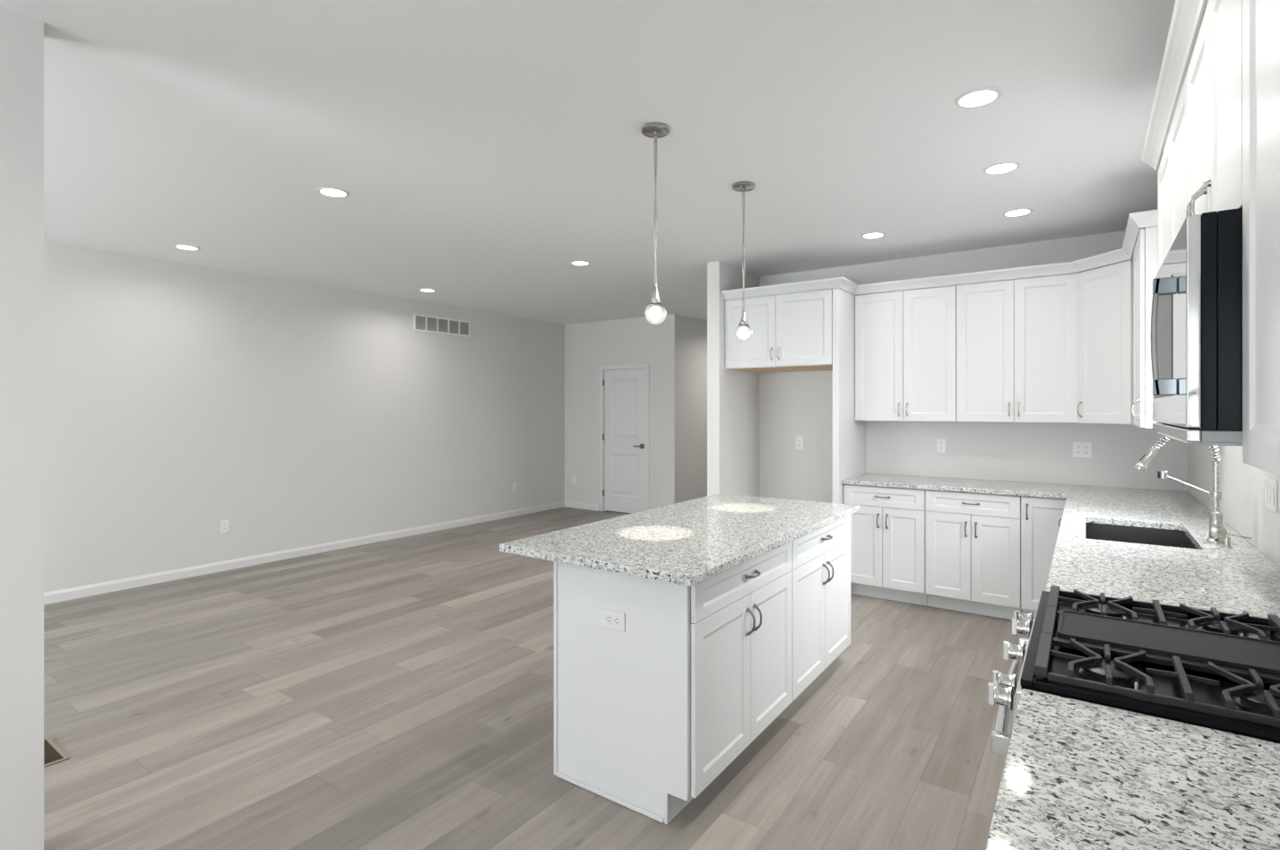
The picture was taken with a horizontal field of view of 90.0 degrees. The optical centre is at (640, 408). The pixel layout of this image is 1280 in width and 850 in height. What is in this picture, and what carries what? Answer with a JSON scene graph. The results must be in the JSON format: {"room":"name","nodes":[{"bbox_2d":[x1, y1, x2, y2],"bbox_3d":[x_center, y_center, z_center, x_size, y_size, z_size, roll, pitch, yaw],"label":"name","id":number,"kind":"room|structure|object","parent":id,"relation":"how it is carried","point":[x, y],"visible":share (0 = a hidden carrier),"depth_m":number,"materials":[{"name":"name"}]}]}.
{"room":"kitchen","nodes":[
{"label":"kitchen","id":0,"kind":"room"},
{"bbox_2d":[0,5,43,849],"bbox_3d":[-3.114,0.105,0.516,0.120,2.734,3.915,0,0,35],"label":"wall","id":1,"kind":"structure","parent":0,"point":[21,36],"depth_m":2.04,"materials":[{"name":"white paint"}]},
{"bbox_2d":[43,241,564,592],"bbox_3d":[-4.206,0.105,5.329,0.120,2.734,10.793,0,0,35],"label":"wall","id":2,"kind":"structure","parent":0,"point":[181,400],"depth_m":6.06,"materials":[{"name":"white paint"}]},
{"bbox_2d":[220,518,228,533],"bbox_3d":[-3.781,1.070,5.824,0.008,0.115,0.070,0,0,35],"label":"wall outlet","id":3,"kind":"object","parent":2,"relation":"attached to","point":[224,523],"visible":1,"depth_m":5.82,"materials":[{"name":"white plastic"}]},
{"bbox_2d":[43,501,564,604],"bbox_3d":[-4.149,1.428,5.292,0.013,0.088,10.517,0,0,35],"label":"baseboard","id":4,"kind":"structure","parent":2,"relation":"attached to","point":[93,589],"depth_m":6.08,"materials":[{"name":"white paint"}]},
{"bbox_2d":[413,312,470,337],"bbox_3d":[-2.399,-1.012,7.798,0.012,0.200,0.830,0,0,35],"label":"air vent","id":5,"kind":"object","parent":2,"relation":"in","point":[422,323],"visible":1,"depth_m":7.77,"materials":[{"name":"white plastic"}]},
{"bbox_2d":[512,482,516,491],"bbox_3d":[-1.722,1.070,8.768,0.008,0.115,0.070,0,0,35],"label":"wall outlet","id":6,"kind":"object","parent":2,"relation":"attached to","point":[514,483],"visible":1,"depth_m":8.76,"materials":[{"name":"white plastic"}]},
{"bbox_2d":[43,506,1029,849],"bbox_3d":[-0.015,1.522,5.113,7.237,0.100,15.240,0,0,35],"label":"floor","id":7,"kind":"structure","parent":0,"point":[393,694],"depth_m":2.98,"materials":[{"name":"grey wood"}]},
{"bbox_2d":[43,736,69,767],"bbox_3d":[-2.562,1.469,2.720,0.300,0.004,0.140,0,0,35],"label":"floor vent","id":8,"kind":"object","parent":7,"relation":"in","point":[49,744],"visible":0.4,"depth_m":2.72,"materials":[{"name":"brown metal"}]},
{"bbox_2d":[553,561,689,823],"bbox_3d":[-0.088,1.031,2.404,0.620,0.880,0.028,0,0,35],"label":"island end panel","id":9,"kind":"object","parent":7,"relation":"on","point":[621,698],"visible":0.84,"depth_m":2.38,"materials":[{"name":"white paint"}]},
{"bbox_2d":[600,607,625,631],"bbox_3d":[-0.103,0.792,2.403,0.115,0.070,0.008,0,0,35],"label":"wall outlet","id":10,"kind":"object","parent":9,"relation":"attached to","point":[610,618],"visible":1,"depth_m":2.40,"materials":[{"name":"white plastic"}]},
{"bbox_2d":[605,614,611,623],"bbox_3d":[-0.120,0.792,2.412,0.029,0.033,0.003,0,0,35],"label":"receptacle","id":11,"kind":"object","parent":10,"relation":"attached to","point":[608,617],"depth_m":2.41,"materials":[{"name":"grey plastic"}]},
{"bbox_2d":[613,615,619,625],"bbox_3d":[-0.089,0.792,2.390,0.029,0.033,0.003,0,0,35],"label":"receptacle","id":12,"kind":"object","parent":10,"relation":"attached to","point":[616,618],"depth_m":2.39,"materials":[{"name":"grey plastic"}]},
{"bbox_2d":[670,540,792,820],"bbox_3d":[0.213,1.032,2.761,0.646,0.879,0.899,0,0,35],"label":"base cabinet","id":13,"kind":"object","parent":7,"relation":"on","point":[740,616],"visible":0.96,"depth_m":2.50,"materials":[{"name":"white paint"}]},
{"bbox_2d":[499,492,859,586],"bbox_3d":[0.345,0.574,3.173,0.916,0.032,1.930,0,0,35],"label":"countertop","id":14,"kind":"structure","parent":13,"relation":"on","point":[688,542],"depth_m":2.79,"materials":[{"name":"stone"}]},
{"bbox_2d":[791,514,850,700],"bbox_3d":[0.730,1.032,3.500,0.646,0.879,0.898,0,0,35],"label":"base cabinet","id":15,"kind":"object","parent":7,"relation":"on","point":[821,557],"visible":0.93,"depth_m":3.28,"materials":[{"name":"white paint"}]},
{"bbox_2d":[832,287,864,503],"bbox_3d":[1.731,0.253,5.280,0.052,2.437,0.719,0,0,35],"label":"panel","id":16,"kind":"object","parent":7,"relation":"on","point":[848,433],"visible":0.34,"depth_m":5.07,"materials":[{"name":"white paint"}]},
{"bbox_2d":[843,484,927,605],"bbox_3d":[2.016,1.032,5.113,0.597,0.879,0.661,0,0,35],"label":"base cabinet","id":17,"kind":"object","parent":7,"relation":"on","point":[887,531],"visible":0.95,"depth_m":4.86,"materials":[{"name":"white paint"}]},
{"bbox_2d":[841,473,1279,618],"bbox_3d":[1.853,0.574,3.544,2.134,0.032,3.427,0,0,35],"label":"countertop","id":18,"kind":"structure","parent":17,"relation":"on","point":[1238,579],"depth_m":2.45,"materials":[{"name":"stone"}]},
{"bbox_2d":[1085,522,1196,548],"bbox_3d":[2.269,0.690,2.920,0.435,0.198,0.724,0,0,35],"label":"sink","id":19,"kind":"object","parent":18,"relation":"in","point":[1153,536],"visible":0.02,"depth_m":3.19,"materials":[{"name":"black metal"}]},
{"bbox_2d":[1133,436,1251,542],"bbox_3d":[2.340,0.320,2.725,0.376,0.475,0.094,0,0,35],"label":"kitchen faucet","id":20,"kind":"object","parent":18,"relation":"on","point":[1217,531],"visible":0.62,"depth_m":2.68,"materials":[{"name":"silver metal"}]},
{"bbox_2d":[1220,536,1232,548],"bbox_3d":[2.359,0.535,2.572,0.034,0.044,0.034,0,0,35],"label":"soap dispenser","id":21,"kind":"object","parent":18,"relation":"on","point":[1226,540],"visible":1,"depth_m":2.56,"materials":[{"name":"silver metal"}]},
{"bbox_2d":[925,489,1021,619],"bbox_3d":[2.510,1.032,4.768,0.603,0.879,0.661,0,0,35],"label":"base cabinet","id":22,"kind":"object","parent":7,"relation":"on","point":[972,540],"visible":1,"depth_m":4.52,"materials":[{"name":"white paint"}]},
{"bbox_2d":[1020,495,1066,618],"bbox_3d":[2.884,1.032,4.507,0.302,0.879,0.661,0,0,35],"label":"base cabinet","id":23,"kind":"object","parent":7,"relation":"on","point":[1040,516],"visible":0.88,"depth_m":4.30,"materials":[{"name":"white paint"}]},
{"bbox_2d":[987,585,1279,756],"bbox_3d":[1.215,0.994,1.433,0.703,0.955,0.762,0,0,35],"label":"gas range","id":24,"kind":"object","parent":7,"relation":"on","point":[1212,669],"visible":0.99,"depth_m":1.36,"materials":[{"name":"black metal"}]},
{"bbox_3d":[0.241,1.032,-0.031,0.674,0.879,0.911,0,0,35],"label":"base cabinet","id":25,"kind":"object","parent":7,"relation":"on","visible":0},
{"bbox_2d":[985,688,1279,849],"bbox_3d":[0.510,0.574,0.338,0.662,0.032,1.836,0,0,35],"label":"countertop","id":26,"kind":"structure","parent":25,"relation":"on","point":[1077,774],"depth_m":0.96,"materials":[{"name":"stone"}]},
{"bbox_2d":[0,0,1208,324],"bbox_3d":[-0.015,-1.312,5.113,7.237,0.100,15.240,0,0,35],"label":"ceiling","id":27,"kind":"structure","parent":0,"point":[480,150],"depth_m":2.95,"materials":[{"name":"white paint"}]},
{"bbox_2d":[173,243,200,250],"bbox_3d":[-3.534,-1.258,4.996,0.174,0.006,0.174,0,0,35],"label":"recessed light","id":28,"kind":"object","parent":27,"relation":"in","point":[178,246],"visible":1,"depth_m":4.98,"materials":[{"name":"white paint"}]},
{"bbox_2d":[177,245,198,250],"bbox_3d":[-3.534,-1.258,4.996,0.136,0.005,0.136,0,0,35],"label":"diffuser","id":29,"kind":"object","parent":28,"relation":"attached to","point":[187,247],"depth_m":5.00,"materials":[{"name":"white plastic"}]},
{"bbox_2d":[316,186,349,197],"bbox_3d":[-1.785,-1.258,3.725,0.174,0.006,0.174,0,0,35],"label":"recessed light","id":30,"kind":"object","parent":27,"relation":"in","point":[333,192],"visible":1,"depth_m":3.71,"materials":[{"name":"white paint"}]},
{"bbox_2d":[320,189,345,196],"bbox_3d":[-1.785,-1.258,3.725,0.136,0.005,0.136,0,0,35],"label":"diffuser","id":31,"kind":"object","parent":30,"relation":"attached to","point":[326,192],"depth_m":3.71,"materials":[{"name":"white plastic"}]},
{"bbox_2d":[419,288,435,292],"bbox_3d":[-2.256,-1.258,6.796,0.174,0.006,0.174,0,0,35],"label":"recessed light","id":32,"kind":"object","parent":27,"relation":"in","point":[421,289],"visible":1,"depth_m":6.77,"materials":[{"name":"white paint"}]},
{"bbox_2d":[570,260,590,265],"bbox_3d":[-0.516,-1.258,5.532,0.174,0.006,0.174,0,0,35],"label":"recessed light","id":33,"kind":"object","parent":27,"relation":"in","point":[575,263],"visible":1,"depth_m":5.52,"materials":[{"name":"white paint"}]},
{"bbox_2d":[572,261,588,265],"bbox_3d":[-0.516,-1.258,5.532,0.136,0.005,0.136,0,0,35],"label":"diffuser","id":34,"kind":"object","parent":33,"relation":"attached to","point":[574,263],"depth_m":5.52,"materials":[{"name":"white plastic"}]},
{"bbox_2d":[641,122,669,324],"bbox_3d":[0.070,-0.820,2.880,0.128,0.883,0.128,0,0,35],"label":"pendant light","id":35,"kind":"object","parent":27,"relation":"hanging from","point":[655,313],"visible":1,"depth_m":2.87,"materials":[{"name":"silver metal"}]},
{"bbox_2d":[651,282,659,299],"bbox_3d":[0.070,-0.521,2.880,0.047,0.094,0.047,0,0,35],"label":"socket","id":36,"kind":"object","parent":35,"relation":"attached to","point":[655,293],"depth_m":2.87,"materials":[{"name":"silver metal"}]},
{"bbox_2d":[732,181,754,341],"bbox_3d":[0.584,-0.820,3.605,0.128,0.883,0.128,0,0,35],"label":"pendant light","id":37,"kind":"object","parent":27,"relation":"hanging from","point":[743,332],"visible":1,"depth_m":3.59,"materials":[{"name":"white"}]},
{"bbox_2d":[740,307,746,320],"bbox_3d":[0.584,-0.521,3.605,0.047,0.094,0.047,0,0,35],"label":"socket","id":38,"kind":"object","parent":37,"relation":"attached to","point":[743,317],"depth_m":3.59,"materials":[{"name":"silver metal"}]},
{"bbox_2d":[860,231,885,238],"bbox_3d":[1.693,-1.258,4.647,0.174,0.006,0.174,0,0,35],"label":"recessed light","id":39,"kind":"object","parent":27,"relation":"in","point":[877,234],"visible":1,"depth_m":4.63,"materials":[{"name":"white paint"}]},
{"bbox_2d":[863,233,882,238],"bbox_3d":[1.693,-1.258,4.647,0.136,0.005,0.136,0,0,35],"label":"diffuser","id":40,"kind":"object","parent":39,"relation":"attached to","point":[866,235],"depth_m":4.64,"materials":[{"name":"white plastic"}]},
{"bbox_2d":[953,86,1002,108],"bbox_3d":[1.371,-1.258,2.594,0.174,0.006,0.174,0,0,35],"label":"recessed light","id":41,"kind":"object","parent":27,"relation":"in","point":[979,97],"visible":1,"depth_m":2.58,"materials":[{"name":"white paint"}]},
{"bbox_2d":[959,90,996,106],"bbox_3d":[1.371,-1.258,2.594,0.136,0.005,0.136,0,0,35],"label":"diffuser","id":42,"kind":"object","parent":41,"relation":"attached to","point":[970,98],"depth_m":2.59,"materials":[{"name":"white plastic"}]},
{"bbox_2d":[982,161,1020,174],"bbox_3d":[1.892,-1.258,3.351,0.174,0.006,0.174,0,0,35],"label":"recessed light","id":43,"kind":"object","parent":27,"relation":"in","point":[1000,168],"visible":1,"depth_m":3.34,"materials":[{"name":"white paint"}]},
{"bbox_2d":[986,164,1016,173],"bbox_3d":[1.892,-1.258,3.351,0.136,0.005,0.136,0,0,35],"label":"diffuser","id":44,"kind":"object","parent":43,"relation":"attached to","point":[994,168],"depth_m":3.35,"materials":[{"name":"white plastic"}]},
{"bbox_2d":[1002,207,1033,216],"bbox_3d":[2.425,-1.258,4.108,0.174,0.006,0.174,0,0,35],"label":"recessed light","id":45,"kind":"object","parent":27,"relation":"in","point":[1019,211],"visible":1,"depth_m":4.09,"materials":[{"name":"white paint"}]},
{"bbox_2d":[1005,209,1029,216],"bbox_3d":[2.425,-1.258,4.108,0.136,0.005,0.136,0,0,35],"label":"diffuser","id":46,"kind":"object","parent":45,"relation":"attached to","point":[1011,212],"depth_m":4.10,"materials":[{"name":"white plastic"}]},
{"bbox_2d":[564,313,679,509],"bbox_3d":[-0.303,0.105,9.112,1.943,2.734,0.120,0,0,35],"label":"wall","id":47,"kind":"structure","parent":0,"point":[589,346],"depth_m":9.06,"materials":[{"name":"white paint"}]},
{"bbox_2d":[572,475,576,484],"bbox_3d":[-0.975,1.057,9.502,0.070,0.115,0.008,0,0,35],"label":"wall outlet","id":48,"kind":"object","parent":47,"relation":"attached to","point":[574,477],"visible":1,"depth_m":9.49,"materials":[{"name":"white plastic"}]},
{"bbox_2d":[564,501,599,510],"bbox_3d":[-0.861,1.428,9.420,0.672,0.088,0.013,0,0,35],"label":"baseboard","id":49,"kind":"structure","parent":47,"relation":"attached to","point":[568,504],"depth_m":9.40,"materials":[{"name":"white paint"}]},
{"bbox_2d":[599,363,648,512],"bbox_3d":[-0.199,0.426,9.016,0.858,2.092,0.158,0,0,35],"label":"door","id":50,"kind":"structure","parent":47,"relation":"in","point":[624,389],"depth_m":9.00,"materials":[{"name":"white paint"}]},
{"bbox_2d":[679,314,707,501],"bbox_3d":[1.718,0.105,10.412,0.120,2.734,4.327,0,0,35],"label":"wall","id":51,"kind":"structure","parent":0,"point":[693,332],"depth_m":8.89,"materials":[{"name":"white paint"}]},
{"bbox_2d":[707,260,759,496],"bbox_3d":[2.582,0.105,8.291,0.117,2.734,6.814,0,0,35],"label":"wall partition","id":52,"kind":"structure","parent":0,"point":[732,395],"depth_m":5.59,"materials":[{"name":"white paint"}]},
{"bbox_2d":[759,227,1187,502],"bbox_3d":[2.462,0.105,5.284,3.133,2.734,0.120,0,0,35],"label":"wall","id":53,"kind":"structure","parent":0,"point":[796,403],"depth_m":5.18,"materials":[{"name":"white paint"}]},
{"bbox_2d":[724,288,832,372],"bbox_3d":[1.312,-0.654,5.549,0.939,0.623,0.756,0,0,35],"label":"upper cabinet","id":54,"kind":"object","parent":53,"relation":"attached to","point":[792,332],"visible":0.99,"depth_m":5.25,"materials":[{"name":"white paint"}]},
{"bbox_2d":[721,276,857,300],"bbox_3d":[1.243,-0.976,5.362,1.040,0.072,0.394,0,0,35],"label":"crown molding","id":55,"kind":"structure","parent":54,"relation":"attached to","point":[842,282],"depth_m":5.17,"materials":[{"name":"white paint"}]},
{"bbox_2d":[795,436,803,449],"bbox_3d":[1.470,0.315,5.899,0.070,0.115,0.008,0,0,35],"label":"wall outlet","id":56,"kind":"object","parent":53,"relation":"attached to","point":[799,439],"visible":1,"depth_m":5.89,"materials":[{"name":"white plastic"}]},
{"bbox_2d":[855,285,956,422],"bbox_3d":[2.169,-0.433,5.191,0.760,1.066,0.363,0,0,35],"label":"upper cabinet","id":57,"kind":"object","parent":53,"relation":"attached to","point":[905,340],"visible":1,"depth_m":5.06,"materials":[{"name":"white paint"}]},
{"bbox_2d":[936,438,945,452],"bbox_3d":[2.453,0.301,5.211,0.070,0.115,0.008,0,0,35],"label":"wall outlet","id":58,"kind":"object","parent":53,"relation":"attached to","point":[940,442],"visible":1,"depth_m":5.21,"materials":[{"name":"white plastic"}]},
{"bbox_2d":[854,209,1157,294],"bbox_3d":[2.595,-0.976,4.311,0.862,0.072,2.433,0,0,-22],"label":"crown molding","id":59,"kind":"structure","parent":53,"relation":"attached to","point":[1136,220],"depth_m":4.54,"materials":[{"name":"white paint"}]},
{"bbox_2d":[956,272,1078,423],"bbox_3d":[2.794,-0.433,4.754,0.760,1.066,0.363,0,0,35],"label":"upper cabinet","id":60,"kind":"object","parent":53,"relation":"attached to","point":[1016,339],"visible":1,"depth_m":4.63,"materials":[{"name":"white paint"}]},
{"bbox_2d":[1072,441,1091,458],"bbox_3d":[3.229,0.300,4.669,0.116,0.115,0.008,0,0,35],"label":"wall outlet","id":61,"kind":"object","parent":53,"relation":"attached to","point":[1080,449],"visible":1,"depth_m":4.67,"materials":[{"name":"white plastic"}]},
{"bbox_2d":[1075,444,1081,449],"bbox_3d":[3.208,0.281,4.681,0.033,0.029,0.003,0,0,35],"label":"receptacle","id":62,"kind":"object","parent":61,"relation":"attached to","point":[1077,446],"depth_m":4.68,"materials":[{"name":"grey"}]},
{"bbox_2d":[1075,449,1081,454],"bbox_3d":[3.208,0.320,4.681,0.033,0.029,0.003,0,0,35],"label":"receptacle","id":63,"kind":"object","parent":61,"relation":"attached to","point":[1077,452],"depth_m":4.68,"materials":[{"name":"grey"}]},
{"bbox_2d":[1076,255,1133,424],"bbox_3d":[3.281,-0.433,4.261,0.612,1.066,0.611,0,0,35],"label":"upper cabinet","id":64,"kind":"object","parent":53,"relation":"attached to","point":[1105,294],"visible":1,"depth_m":4.20,"materials":[{"name":"white paint"}]},
{"bbox_2d":[1187,443,1279,567],"bbox_3d":[1.183,0.105,0.615,0.120,2.734,9.240,0,0,35],"label":"wall","id":65,"kind":"structure","parent":0,"point":[1242,504],"depth_m":2.84,"materials":[{"name":"white paint"}]},
{"bbox_2d":[1131,225,1157,428],"bbox_3d":[2.966,-0.433,3.592,0.363,1.066,0.853,0,0,35],"label":"upper cabinet","id":66,"kind":"object","parent":65,"relation":"attached to","point":[1145,248],"visible":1,"depth_m":3.32,"materials":[{"name":"white paint"}]},
{"bbox_2d":[1141,0,1206,170],"bbox_3d":[1.322,-0.976,1.251,0.375,0.072,2.990,0,0,35],"label":"crown molding","id":67,"kind":"structure","parent":65,"relation":"attached to","point":[1187,14],"depth_m":1.85,"materials":[{"name":"white paint"}]},
{"bbox_2d":[1157,71,1242,446],"bbox_3d":[1.895,-0.433,2.060,0.363,1.066,0.911,0,0,35],"label":"upper cabinet","id":68,"kind":"object","parent":65,"relation":"attached to","point":[1172,169],"visible":0.21,"depth_m":2.08,"materials":[{"name":"white paint"}]},
{"bbox_2d":[1186,0,1242,216],"bbox_3d":[1.415,-0.664,1.374,0.363,0.604,0.758,0,0,35],"label":"upper cabinet","id":69,"kind":"object","parent":65,"relation":"attached to","point":[1215,70],"visible":0.59,"depth_m":1.40,"materials":[{"name":"white paint"}]},
{"bbox_2d":[1150,207,1242,442],"bbox_3d":[1.380,-0.149,1.397,0.444,0.422,0.758,0,0,35],"label":"microwave","id":70,"kind":"object","parent":69,"relation":"attached to","point":[1196,332],"visible":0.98,"depth_m":1.18,"materials":[{"name":"black"}]},
{"bbox_2d":[1242,0,1279,475],"bbox_3d":[1.022,-0.433,0.811,0.363,1.066,0.608,0,0,35],"label":"upper cabinet","id":71,"kind":"object","parent":65,"relation":"attached to","point":[1260,18],"visible":1,"depth_m":1.04,"materials":[{"name":"white paint"}]},
{"bbox_2d":[1264,476,1277,512],"bbox_3d":[2.315,0.314,2.349,0.009,0.115,0.162,0,0,35],"label":"wall switch","id":72,"kind":"object","parent":65,"relation":"attached to","point":[1271,485],"visible":1,"depth_m":2.33,"materials":[{"name":"white plastic"}]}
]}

